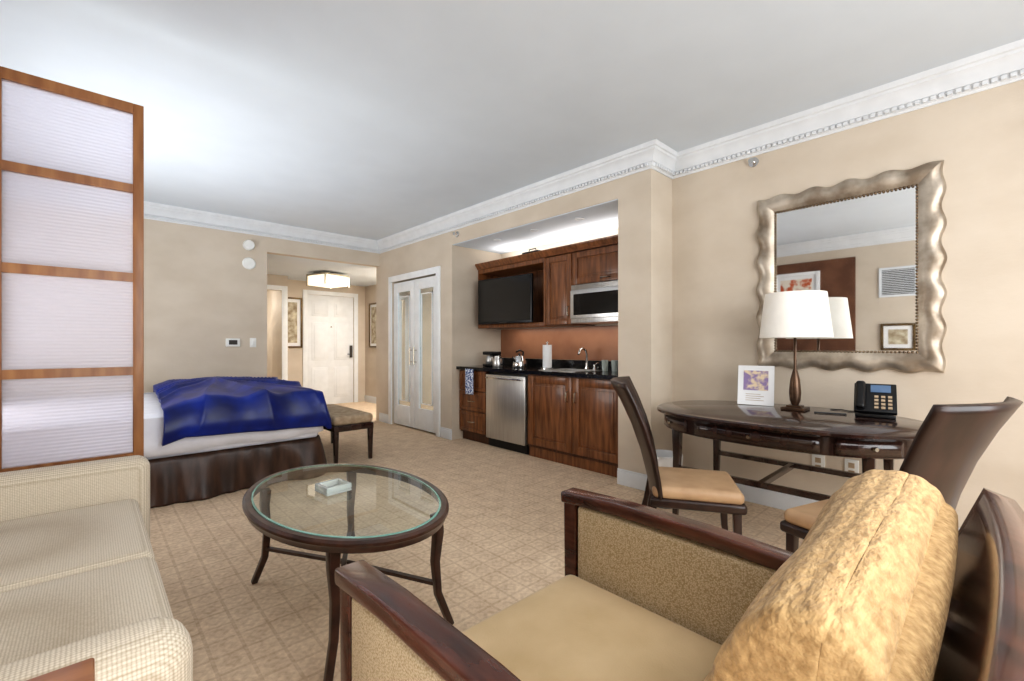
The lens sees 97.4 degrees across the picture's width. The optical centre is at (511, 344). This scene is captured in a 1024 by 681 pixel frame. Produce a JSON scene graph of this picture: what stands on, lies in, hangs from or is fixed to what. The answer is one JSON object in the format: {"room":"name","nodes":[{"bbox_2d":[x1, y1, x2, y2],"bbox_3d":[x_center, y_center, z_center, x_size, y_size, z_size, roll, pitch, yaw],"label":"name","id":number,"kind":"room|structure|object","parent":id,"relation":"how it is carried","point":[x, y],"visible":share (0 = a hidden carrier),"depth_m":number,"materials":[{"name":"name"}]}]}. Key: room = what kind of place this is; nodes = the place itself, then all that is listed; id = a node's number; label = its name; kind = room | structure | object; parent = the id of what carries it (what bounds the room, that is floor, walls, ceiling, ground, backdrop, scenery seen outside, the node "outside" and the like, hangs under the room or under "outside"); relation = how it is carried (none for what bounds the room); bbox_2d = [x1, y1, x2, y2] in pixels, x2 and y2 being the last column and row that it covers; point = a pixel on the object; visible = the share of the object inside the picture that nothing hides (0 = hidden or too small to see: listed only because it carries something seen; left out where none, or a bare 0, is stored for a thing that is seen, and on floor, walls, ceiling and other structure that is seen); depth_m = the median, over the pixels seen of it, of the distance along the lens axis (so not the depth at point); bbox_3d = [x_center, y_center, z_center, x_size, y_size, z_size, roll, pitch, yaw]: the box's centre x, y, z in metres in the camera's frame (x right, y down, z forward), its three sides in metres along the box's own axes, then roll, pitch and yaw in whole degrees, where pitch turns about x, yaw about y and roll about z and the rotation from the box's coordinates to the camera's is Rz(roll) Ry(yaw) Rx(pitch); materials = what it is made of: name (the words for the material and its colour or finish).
{"room":"hotel room","nodes":[
{"label":"hotel room","id":0,"kind":"room"},
{"bbox_2d":[144,219,379,392],"bbox_3d":[-3.518,-0.200,5.461,4.060,2.700,0.120,0,0,-43],"label":"wall","id":1,"kind":"structure","parent":0,"point":[199,294],"depth_m":5.31,"materials":[{"name":"paint"}]},
{"bbox_2d":[226,338,239,346],"bbox_3d":[-3.397,-0.030,5.478,0.150,0.100,0.033,0,0,-43],"label":"thermostat","id":2,"kind":"object","parent":1,"relation":"attached to","point":[230,342],"visible":1,"depth_m":5.47,"materials":[{"name":"white plastic"}]},
{"bbox_2d":[242,257,255,269],"bbox_3d":[-3.271,-1.015,5.599,0.150,0.150,0.024,0,0,-43],"label":"wall speaker","id":3,"kind":"object","parent":1,"relation":"attached to","point":[249,263],"visible":1,"depth_m":5.59,"materials":[{"name":"white plastic"}]},
{"bbox_2d":[243,240,254,250],"bbox_3d":[-3.265,-1.240,5.585,0.130,0.130,0.054,0,0,-43],"label":"smoke detector","id":4,"kind":"object","parent":1,"relation":"attached to","point":[249,245],"visible":1,"depth_m":5.57,"materials":[{"name":"white plastic"}]},
{"bbox_2d":[250,338,255,346],"bbox_3d":[-3.241,-0.030,5.632,0.070,0.116,0.018,0,0,-43],"label":"light switch","id":5,"kind":"object","parent":1,"relation":"attached to","point":[252,340],"visible":1,"depth_m":5.63,"materials":[{"name":"white plastic"}]},
{"bbox_2d":[267,290,271,376],"bbox_3d":[-4.879,-0.050,7.832,1.600,2.400,1.300,0,0,-43],"label":"wall","id":6,"kind":"structure","parent":0,"point":[269,292],"depth_m":8.55,"materials":[{"name":"paint"}]},
{"bbox_2d":[267,274,364,401],"bbox_3d":[-3.770,-0.020,8.221,2.450,2.340,0.550,0,0,-43],"label":"wall","id":7,"kind":"structure","parent":0,"point":[295,287],"depth_m":8.28,"materials":[{"name":"paint"}]},
{"bbox_2d":[267,285,287,379],"bbox_3d":[-4.419,0.070,7.729,0.830,2.160,0.760,0,0,-43],"label":"door frame","id":8,"kind":"structure","parent":7,"relation":"in","point":[284,289],"depth_m":7.70,"materials":[{"name":"paint"}]},
{"bbox_2d":[288,297,302,347],"bbox_3d":[-4.007,-0.410,8.218,0.340,0.920,0.030,0,0,-43],"label":"framed picture","id":9,"kind":"object","parent":7,"relation":"attached to","point":[295,305],"visible":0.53,"depth_m":8.25,"materials":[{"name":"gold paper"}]},
{"bbox_2d":[288,302,296,342],"bbox_3d":[-4.008,-0.410,8.219,0.160,0.740,0.003,0,0,-43],"label":"print","id":10,"kind":"object","parent":9,"relation":"attached to","point":[292,306],"depth_m":8.22},
{"bbox_2d":[303,289,357,403],"bbox_3d":[-3.500,0.060,8.715,1.060,2.180,0.119,0,0,-43],"label":"door","id":11,"kind":"structure","parent":7,"relation":"in","point":[328,319],"depth_m":8.72,"materials":[{"name":"paint"}]},
{"bbox_2d":[267,254,375,286],"bbox_3d":[-3.628,-1.240,7.668,3.200,0.100,3.250,0,0,-43],"label":"ceiling","id":12,"kind":"structure","parent":0,"point":[295,268],"depth_m":7.09,"materials":[{"name":"paint"}]},
{"bbox_2d":[306,272,348,288],"bbox_3d":[-3.038,-1.077,7.434,0.470,0.225,0.470,0,0,30],"label":"ceiling light","id":13,"kind":"object","parent":12,"relation":"attached to","point":[330,280],"visible":1,"depth_m":7.30,"materials":[{"name":"white glass"}]},
{"bbox_2d":[365,285,375,396],"bbox_3d":[-2.207,-0.020,8.419,0.100,2.340,2.400,0,0,-43],"label":"wall","id":14,"kind":"structure","parent":0,"point":[370,291],"depth_m":9.05,"materials":[{"name":"paint"}]},
{"bbox_2d":[365,395,375,403],"bbox_3d":[-2.215,1.085,8.342,0.016,0.130,2.300,0,0,-43],"label":"baseboard","id":15,"kind":"structure","parent":14,"relation":"attached to","point":[371,399],"depth_m":8.98,"materials":[{"name":"white paint"}]},
{"bbox_2d":[369,303,375,347],"bbox_3d":[-2.686,-0.390,8.834,0.030,0.880,0.500,0,0,-43],"label":"framed picture","id":16,"kind":"object","parent":14,"relation":"attached to","point":[372,306],"visible":0.43,"depth_m":8.92,"materials":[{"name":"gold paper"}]},
{"bbox_2d":[371,307,375,342],"bbox_3d":[-2.684,-0.390,8.835,0.003,0.720,0.340,0,0,-43],"label":"print","id":17,"kind":"object","parent":16,"relation":"attached to","point":[373,309],"depth_m":8.89},
{"bbox_2d":[150,401,803,680],"bbox_3d":[-1.639,1.190,4.152,5.210,0.080,11.700,0,0,-43],"label":"floor","id":18,"kind":"structure","parent":0,"point":[503,543],"depth_m":2.63,"materials":[{"name":"carpet"}]},
{"bbox_2d":[26,658,94,680],"bbox_3d":[-0.571,0.790,0.328,0.395,0.720,0.440,0,0,-43],"label":"end table","id":19,"kind":"object","parent":18,"relation":"on","point":[84,670],"visible":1,"depth_m":0.59,"materials":[{"name":"orange wood"}]},
{"bbox_2d":[0,66,143,472],"bbox_3d":[-2.161,-0.007,1.880,0.964,2.315,0.040,0,0,-43],"label":"divider","id":20,"kind":"object","parent":18,"relation":"on","point":[72,158],"visible":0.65,"depth_m":2.03,"materials":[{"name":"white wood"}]},
{"bbox_2d":[0,455,192,680],"bbox_3d":[-1.475,0.705,1.123,1.015,0.890,1.752,0,0,-43],"label":"sofa","id":21,"kind":"object","parent":18,"relation":"on","point":[80,577],"visible":0.99,"depth_m":1.27,"materials":[{"name":"beige fabric"}]},
{"bbox_2d":[0,499,154,592],"bbox_3d":[-1.670,0.745,1.444,0.770,0.182,0.720,0,0,-43],"label":"seat cushion","id":22,"kind":"object","parent":21,"relation":"on","point":[46,543],"depth_m":1.52,"materials":[{"name":"beige fabric"}]},
{"bbox_2d":[0,557,173,665],"bbox_3d":[-1.173,0.745,0.915,0.770,0.182,0.720,0,0,-43],"label":"seat cushion","id":23,"kind":"object","parent":21,"relation":"on","point":[43,616],"depth_m":1.13,"materials":[{"name":"beige fabric"}]},
{"bbox_2d":[144,392,326,507],"bbox_3d":[-3.146,0.820,3.968,2.442,0.654,2.173,0,0,-43],"label":"bed","id":24,"kind":"object","parent":18,"relation":"on","point":[187,469],"visible":0.3,"depth_m":3.46,"materials":[{"name":"brown fabric"}]},
{"bbox_2d":[153,376,331,445],"bbox_3d":[-2.704,0.522,4.310,1.219,0.429,2.134,0,0,-43],"label":"coverlet","id":25,"kind":"object","parent":24,"relation":"on","point":[204,406],"visible":1,"depth_m":3.60,"materials":[{"name":"blue fabric"}]},
{"bbox_2d":[242,463,453,680],"bbox_3d":[-0.749,0.906,2.012,0.760,0.496,1.190,0,0,-43],"label":"coffee table","id":26,"kind":"object","parent":18,"relation":"on","point":[334,546],"visible":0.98,"depth_m":1.82,"materials":[{"name":"brown wood"}]},
{"bbox_2d":[315,478,351,496],"bbox_3d":[-0.805,0.639,2.028,0.116,0.035,0.116,0,0,41],"label":"glass dish","id":27,"kind":"object","parent":26,"relation":"on","point":[334,486],"visible":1,"depth_m":2.01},
{"bbox_2d":[323,404,373,463],"bbox_3d":[-1.898,0.915,4.801,0.400,0.470,1.020,0,0,-43],"label":"bench","id":28,"kind":"object","parent":18,"relation":"on","point":[343,419],"visible":0.65,"depth_m":4.46,"materials":[{"name":"fabric"}]},
{"bbox_2d":[327,404,372,425],"bbox_3d":[-1.898,0.735,4.801,0.400,0.110,1.020,0,0,-43],"label":"cushion","id":29,"kind":"object","parent":28,"relation":"on","point":[339,415],"depth_m":4.49,"materials":[{"name":"fabric"}]},
{"bbox_2d":[459,370,488,444],"bbox_3d":[-0.241,0.723,5.551,0.716,0.855,0.500,0,0,-43],"label":"base cabinet","id":30,"kind":"object","parent":18,"relation":"on","point":[472,412],"visible":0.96,"depth_m":5.31,"materials":[{"name":"brown wood"}]},
{"bbox_2d":[465,369,472,394],"bbox_3d":[-0.499,0.430,5.276,0.016,0.300,0.142,0,0,-43],"label":"dish towel","id":31,"kind":"object","parent":30,"relation":"hanging from","point":[468,372],"visible":1,"depth_m":5.27,"materials":[{"name":"blue fabric"}]},
{"bbox_2d":[485,371,528,454],"bbox_3d":[0.133,0.725,5.102,0.665,0.850,0.640,0,0,-43],"label":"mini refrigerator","id":32,"kind":"object","parent":18,"relation":"on","point":[506,393],"visible":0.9,"depth_m":4.86,"materials":[{"name":"silver metal"}]},
{"bbox_2d":[528,374,617,476],"bbox_3d":[0.788,0.723,4.454,0.716,0.855,1.165,0,0,-43],"label":"base cabinet","id":33,"kind":"object","parent":18,"relation":"on","point":[573,421],"visible":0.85,"depth_m":4.20,"materials":[{"name":"brown wood"}]},
{"bbox_2d":[456,365,617,378],"bbox_3d":[0.378,0.278,4.877,0.705,0.035,2.342,0,0,-43],"label":"countertop","id":34,"kind":"structure","parent":33,"relation":"on","point":[609,374],"depth_m":4.58,"materials":[{"name":"black stone"}]},
{"bbox_2d":[483,351,500,366],"bbox_3d":[-0.245,0.169,5.501,0.170,0.180,0.160,0,0,-43],"label":"coffee maker","id":35,"kind":"object","parent":34,"relation":"on","point":[489,359],"visible":0.82,"depth_m":5.44,"materials":[{"name":"black plastic"}]},
{"bbox_2d":[492,356,503,366],"bbox_3d":[-0.167,0.192,5.281,0.119,0.135,0.152,0,0,-12],"label":"coffee pot","id":36,"kind":"object","parent":34,"relation":"on","point":[497,360],"visible":0.98,"depth_m":5.25,"materials":[{"name":"silver metal"}]},
{"bbox_2d":[512,349,526,367],"bbox_3d":[0.084,0.154,5.097,0.162,0.210,0.162,0,0,2],"label":"kettle","id":37,"kind":"object","parent":34,"relation":"on","point":[519,361],"visible":0.99,"depth_m":5.04,"materials":[{"name":"silver metal"}]},
{"bbox_2d":[540,341,553,368],"bbox_3d":[0.382,0.109,4.883,0.150,0.300,0.150,0,0,-43],"label":"paper towel holder","id":38,"kind":"object","parent":34,"relation":"on","point":[547,349],"visible":0.98,"depth_m":4.84,"materials":[{"name":"white paper"}]},
{"bbox_2d":[543,368,601,371],"bbox_3d":[0.593,0.345,4.601,0.424,0.180,0.484,0,0,-43],"label":"sink","id":39,"kind":"object","parent":34,"relation":"in","point":[562,369],"visible":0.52,"depth_m":4.74,"materials":[{"name":"silver metal"}]},
{"bbox_2d":[578,347,597,369],"bbox_3d":[0.795,0.140,4.706,0.181,0.238,0.184,0,0,-43],"label":"faucet","id":40,"kind":"object","parent":34,"relation":"on","point":[582,348],"visible":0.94,"depth_m":4.76,"materials":[{"name":"silver metal"}]},
{"bbox_2d":[601,360,607,370],"bbox_3d":[0.921,0.204,4.456,0.068,0.110,0.068,0,0,-43],"label":"drinking glass","id":41,"kind":"object","parent":34,"relation":"on","point":[604,362],"visible":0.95,"depth_m":4.43,"materials":[{"name":"clear glass"}]},
{"bbox_2d":[611,360,617,371],"bbox_3d":[1.004,0.204,4.397,0.068,0.110,0.068,0,0,-43],"label":"drinking glass","id":42,"kind":"object","parent":34,"relation":"on","point":[614,363],"visible":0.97,"depth_m":4.37,"materials":[{"name":"clear glass"}]},
{"bbox_2d":[656,449,682,508],"bbox_3d":[1.094,0.965,3.248,0.262,0.370,0.262,0,0,-43],"label":"wastebasket","id":43,"kind":"object","parent":18,"relation":"on","point":[664,457],"visible":0.2,"depth_m":3.14,"materials":[{"name":"white plastic"}]},
{"bbox_2d":[610,376,746,534],"bbox_3d":[0.815,0.666,2.295,0.618,0.980,0.528,0,0,16],"label":"desk chair","id":44,"kind":"object","parent":18,"relation":"on","point":[715,491],"visible":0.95,"depth_m":2.12,"materials":[{"name":"brown wood"}]},
{"bbox_2d":[652,466,744,504],"bbox_3d":[0.912,0.700,2.267,0.400,0.076,0.400,0,0,16],"label":"seat cushion","id":45,"kind":"object","parent":44,"relation":"on","point":[677,486],"depth_m":2.12,"materials":[{"name":"beige leather"}]},
{"bbox_2d":[335,488,1023,680],"bbox_3d":[0.286,0.714,0.966,0.914,0.874,1.124,0,0,-43],"label":"armchair","id":46,"kind":"object","parent":18,"relation":"on","point":[645,593],"visible":0.76,"depth_m":1.09,"materials":[{"name":"beige fabric"}]},
{"bbox_2d":[462,575,721,680],"bbox_3d":[0.176,0.850,1.084,0.755,0.150,0.720,0,0,-43],"label":"seat cushion","id":47,"kind":"object","parent":46,"relation":"on","point":[582,627],"depth_m":1.21,"materials":[{"name":"fabric"}]},
{"bbox_2d":[703,469,945,680],"bbox_3d":[0.504,0.516,0.725,0.770,0.518,0.251,0,0,-43],"label":"throw pillow","id":48,"kind":"object","parent":46,"relation":"on","point":[836,609],"visible":0.9,"depth_m":0.49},
{"bbox_2d":[657,400,922,514],"bbox_3d":[1.593,0.780,2.701,1.010,0.740,1.420,0,0,-43],"label":"writing desk","id":49,"kind":"object","parent":18,"relation":"on","point":[869,439],"visible":0.76,"depth_m":2.44,"materials":[{"name":"brown wood"}]},
{"bbox_2d":[737,365,774,405],"bbox_3d":[1.679,0.276,3.095,0.220,0.267,0.085,0,0,35],"label":"display card","id":50,"kind":"object","parent":49,"relation":"on","point":[755,383],"visible":1,"depth_m":3.08,"materials":[{"name":"white paper"}]},
{"bbox_2d":[743,370,768,390],"bbox_3d":[1.670,0.243,3.083,0.150,0.133,0.025,0,0,35],"label":"print","id":51,"kind":"object","parent":50,"relation":"attached to","point":[753,380],"depth_m":3.08},
{"bbox_2d":[759,290,833,411],"bbox_3d":[1.789,0.036,2.844,0.400,0.745,0.400,0,0,-43],"label":"table lamp","id":52,"kind":"object","parent":49,"relation":"on","point":[801,313],"visible":1,"depth_m":2.71,"materials":[{"name":"white fabric"}]},
{"bbox_2d":[814,412,846,414],"bbox_3d":[1.882,0.404,2.664,0.158,0.010,0.010,0,0,28],"label":"pen","id":53,"kind":"object","parent":49,"relation":"on","point":[814,412],"visible":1,"depth_m":2.66,"materials":[{"name":"black plastic"}]},
{"bbox_2d":[854,381,896,418],"bbox_3d":[2.080,0.309,2.579,0.190,0.200,0.207,0,0,39],"label":"desk phone","id":54,"kind":"object","parent":49,"relation":"on","point":[870,400],"visible":1,"depth_m":2.55,"materials":[{"name":"black plastic"}]},
{"bbox_2d":[780,396,1022,552],"bbox_3d":[1.417,0.666,1.666,0.528,0.980,0.618,0,0,-25],"label":"desk chair","id":55,"kind":"object","parent":18,"relation":"on","point":[948,445],"visible":0.31,"depth_m":1.43,"materials":[{"name":"brown wood"}]},
{"bbox_2d":[784,499,828,529],"bbox_3d":[1.374,0.700,1.757,0.400,0.076,0.400,0,0,-25],"label":"seat cushion","id":56,"kind":"object","parent":55,"relation":"on","point":[803,517],"depth_m":1.81,"materials":[{"name":"beige leather"}]},
{"bbox_2d":[0,0,1023,239],"bbox_3d":[-0.425,-1.600,2.858,5.210,0.100,8.150,0,0,-43],"label":"ceiling","id":57,"kind":"structure","parent":0,"point":[368,119],"depth_m":2.61,"materials":[{"name":"paint"}]},
{"bbox_2d":[376,169,671,474],"bbox_3d":[-0.168,-0.200,5.514,0.900,2.700,4.628,0,0,-43],"label":"wall","id":58,"kind":"structure","parent":0,"point":[644,230],"depth_m":3.73,"materials":[{"name":"paint"}]},
{"bbox_2d":[379,413,387,422],"bbox_3d":[-1.903,1.085,6.695,0.016,0.130,0.290,0,0,-43],"label":"baseboard","id":59,"kind":"structure","parent":58,"relation":"attached to","point":[383,417],"depth_m":6.69,"materials":[{"name":"white paint"}]},
{"bbox_2d":[388,266,440,436],"bbox_3d":[-1.334,0.080,6.119,0.084,2.140,1.320,0,0,-43],"label":"door","id":60,"kind":"structure","parent":58,"relation":"in","point":[417,302],"depth_m":6.08,"materials":[{"name":"paint"}]},
{"bbox_2d":[440,427,451,439],"bbox_3d":[-0.810,1.085,5.529,0.016,0.130,0.227,0,0,-43],"label":"baseboard","id":61,"kind":"structure","parent":58,"relation":"attached to","point":[446,433],"depth_m":5.51,"materials":[{"name":"white paint"}]},
{"bbox_2d":[478,258,564,328],"bbox_3d":[0.104,-0.580,5.436,0.390,0.740,1.151,0,0,-43],"label":"upper cabinet","id":62,"kind":"object","parent":58,"relation":"attached to","point":[536,266],"visible":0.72,"depth_m":5.44,"materials":[{"name":"brown wood"}]},
{"bbox_2d":[478,273,532,324],"bbox_3d":[0.047,-0.520,5.385,0.860,0.540,0.445,0,0,43],"label":"television","id":63,"kind":"object","parent":62,"relation":"attached to","point":[509,299],"visible":1,"depth_m":5.18,"materials":[{"name":"black plastic"}]},
{"bbox_2d":[502,358,611,369],"bbox_3d":[0.644,0.233,5.126,0.022,0.125,2.342,0,0,-43],"label":"backsplash","id":64,"kind":"structure","parent":58,"relation":"attached to","point":[507,361],"depth_m":5.16,"materials":[{"name":"black stone"}]},
{"bbox_2d":[501,325,617,360],"bbox_3d":[0.656,-0.018,5.137,0.008,0.373,2.342,0,0,-43],"label":"backsplash panel","id":65,"kind":"object","parent":58,"relation":"attached to","point":[600,342],"visible":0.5,"depth_m":5.17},
{"bbox_2d":[545,253,594,326],"bbox_3d":[0.614,-0.580,4.867,0.426,0.740,0.369,0,0,-43],"label":"upper cabinet","id":66,"kind":"object","parent":58,"relation":"attached to","point":[558,269],"visible":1,"depth_m":4.75,"materials":[{"name":"brown wood"}]},
{"bbox_2d":[144,39,1023,253],"bbox_3d":[-0.641,-1.465,2.642,4.400,0.170,7.930,0,0,-43],"label":"trim","id":67,"kind":"structure","parent":58,"relation":"attached to","point":[1002,65],"depth_m":3.46,"materials":[{"name":"white paint"}]},
{"bbox_2d":[572,244,617,284],"bbox_3d":[1.021,-0.780,4.432,0.426,0.340,0.814,0,0,-43],"label":"upper cabinet","id":68,"kind":"object","parent":58,"relation":"attached to","point":[595,265],"visible":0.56,"depth_m":4.40,"materials":[{"name":"brown wood"}]},
{"bbox_2d":[522,248,540,253],"bbox_3d":[0.236,-1.068,5.185,0.100,0.086,0.260,0,0,-43],"label":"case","id":69,"kind":"object","parent":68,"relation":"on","point":[535,250],"visible":0.24,"depth_m":5.15,"materials":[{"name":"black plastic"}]},
{"bbox_2d":[475,234,617,269],"bbox_3d":[0.482,-0.986,4.974,0.410,0.069,2.342,0,0,-43],"label":"crown molding","id":70,"kind":"structure","parent":68,"relation":"on","point":[610,240],"depth_m":4.75,"materials":[{"name":"brown wood"}]},
{"bbox_2d":[570,280,617,324],"bbox_3d":[0.995,-0.412,4.408,0.438,0.385,0.802,0,0,-43],"label":"microwave","id":71,"kind":"object","parent":68,"relation":"attached to","point":[591,303],"visible":0.45,"depth_m":4.36,"materials":[{"name":"silver metal"}]},
{"bbox_2d":[617,468,646,490],"bbox_3d":[0.984,1.085,3.617,0.016,0.130,0.317,0,0,-43],"label":"baseboard","id":72,"kind":"structure","parent":58,"relation":"attached to","point":[627,478],"depth_m":3.63,"materials":[{"name":"white paint"}]},
{"bbox_2d":[453,199,617,253],"bbox_3d":[0.373,-1.216,4.872,0.790,0.008,2.350,0,0,-43],"label":"ceiling","id":73,"kind":"structure","parent":0,"point":[601,217],"depth_m":4.76,"materials":[{"name":"paint"}]},
{"bbox_2d":[672,80,1023,527],"bbox_3d":[2.576,-0.200,2.501,0.100,2.700,3.522,0,0,-43],"label":"wall","id":74,"kind":"structure","parent":0,"point":[979,137],"depth_m":2.72,"materials":[{"name":"paint"}]},
{"bbox_2d":[748,157,758,166],"bbox_3d":[1.750,-1.335,3.273,0.060,0.070,0.070,0,0,-43],"label":"sprinkler","id":75,"kind":"object","parent":74,"relation":"attached to","point":[754,161],"visible":1,"depth_m":3.27,"materials":[{"name":"silver metal"}]},
{"bbox_2d":[812,454,824,473],"bbox_3d":[2.038,0.790,2.995,0.016,0.120,0.074,0,0,-43],"label":"wall outlet","id":76,"kind":"object","parent":74,"relation":"attached to","point":[817,460],"visible":0.74,"depth_m":2.99,"materials":[{"name":"white plastic"}]},
{"bbox_2d":[815,457,820,466],"bbox_3d":[2.034,0.790,2.991,0.004,0.080,0.032,0,0,-43],"label":"socket","id":77,"kind":"object","parent":76,"relation":"attached to","point":[817,459],"depth_m":2.99,"materials":[{"name":"plastic"}]},
{"bbox_2d":[735,483,959,530],"bbox_3d":[2.506,1.085,2.492,0.016,0.130,3.406,0,0,-43],"label":"baseboard","id":78,"kind":"structure","parent":74,"relation":"attached to","point":[778,500],"depth_m":3.19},
{"bbox_2d":[756,160,946,372],"bbox_3d":[2.106,-0.445,2.896,0.050,1.228,0.998,0,0,-43],"label":"wall mirror","id":79,"kind":"object","parent":74,"relation":"attached to","point":[874,244],"visible":0.91,"depth_m":2.80,"materials":[{"name":"silver metal"}]},
{"bbox_2d":[775,185,917,352],"bbox_3d":[2.118,-0.445,2.906,0.010,1.000,0.770,0,0,-43],"label":"mirror glass","id":80,"kind":"object","parent":79,"relation":"attached to","point":[859,248],"depth_m":2.84,"materials":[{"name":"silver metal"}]},
{"bbox_2d":[844,459,858,477],"bbox_3d":[2.162,0.790,2.864,0.016,0.120,0.074,0,0,-43],"label":"wall outlet","id":81,"kind":"object","parent":74,"relation":"attached to","point":[850,465],"visible":0.66,"depth_m":2.86,"materials":[{"name":"white plastic"}]},
{"bbox_2d":[848,462,854,472],"bbox_3d":[2.157,0.790,2.860,0.004,0.080,0.032,0,0,-43],"label":"socket","id":82,"kind":"object","parent":81,"relation":"attached to","point":[851,465],"depth_m":2.86,"materials":[{"name":"plastic"}]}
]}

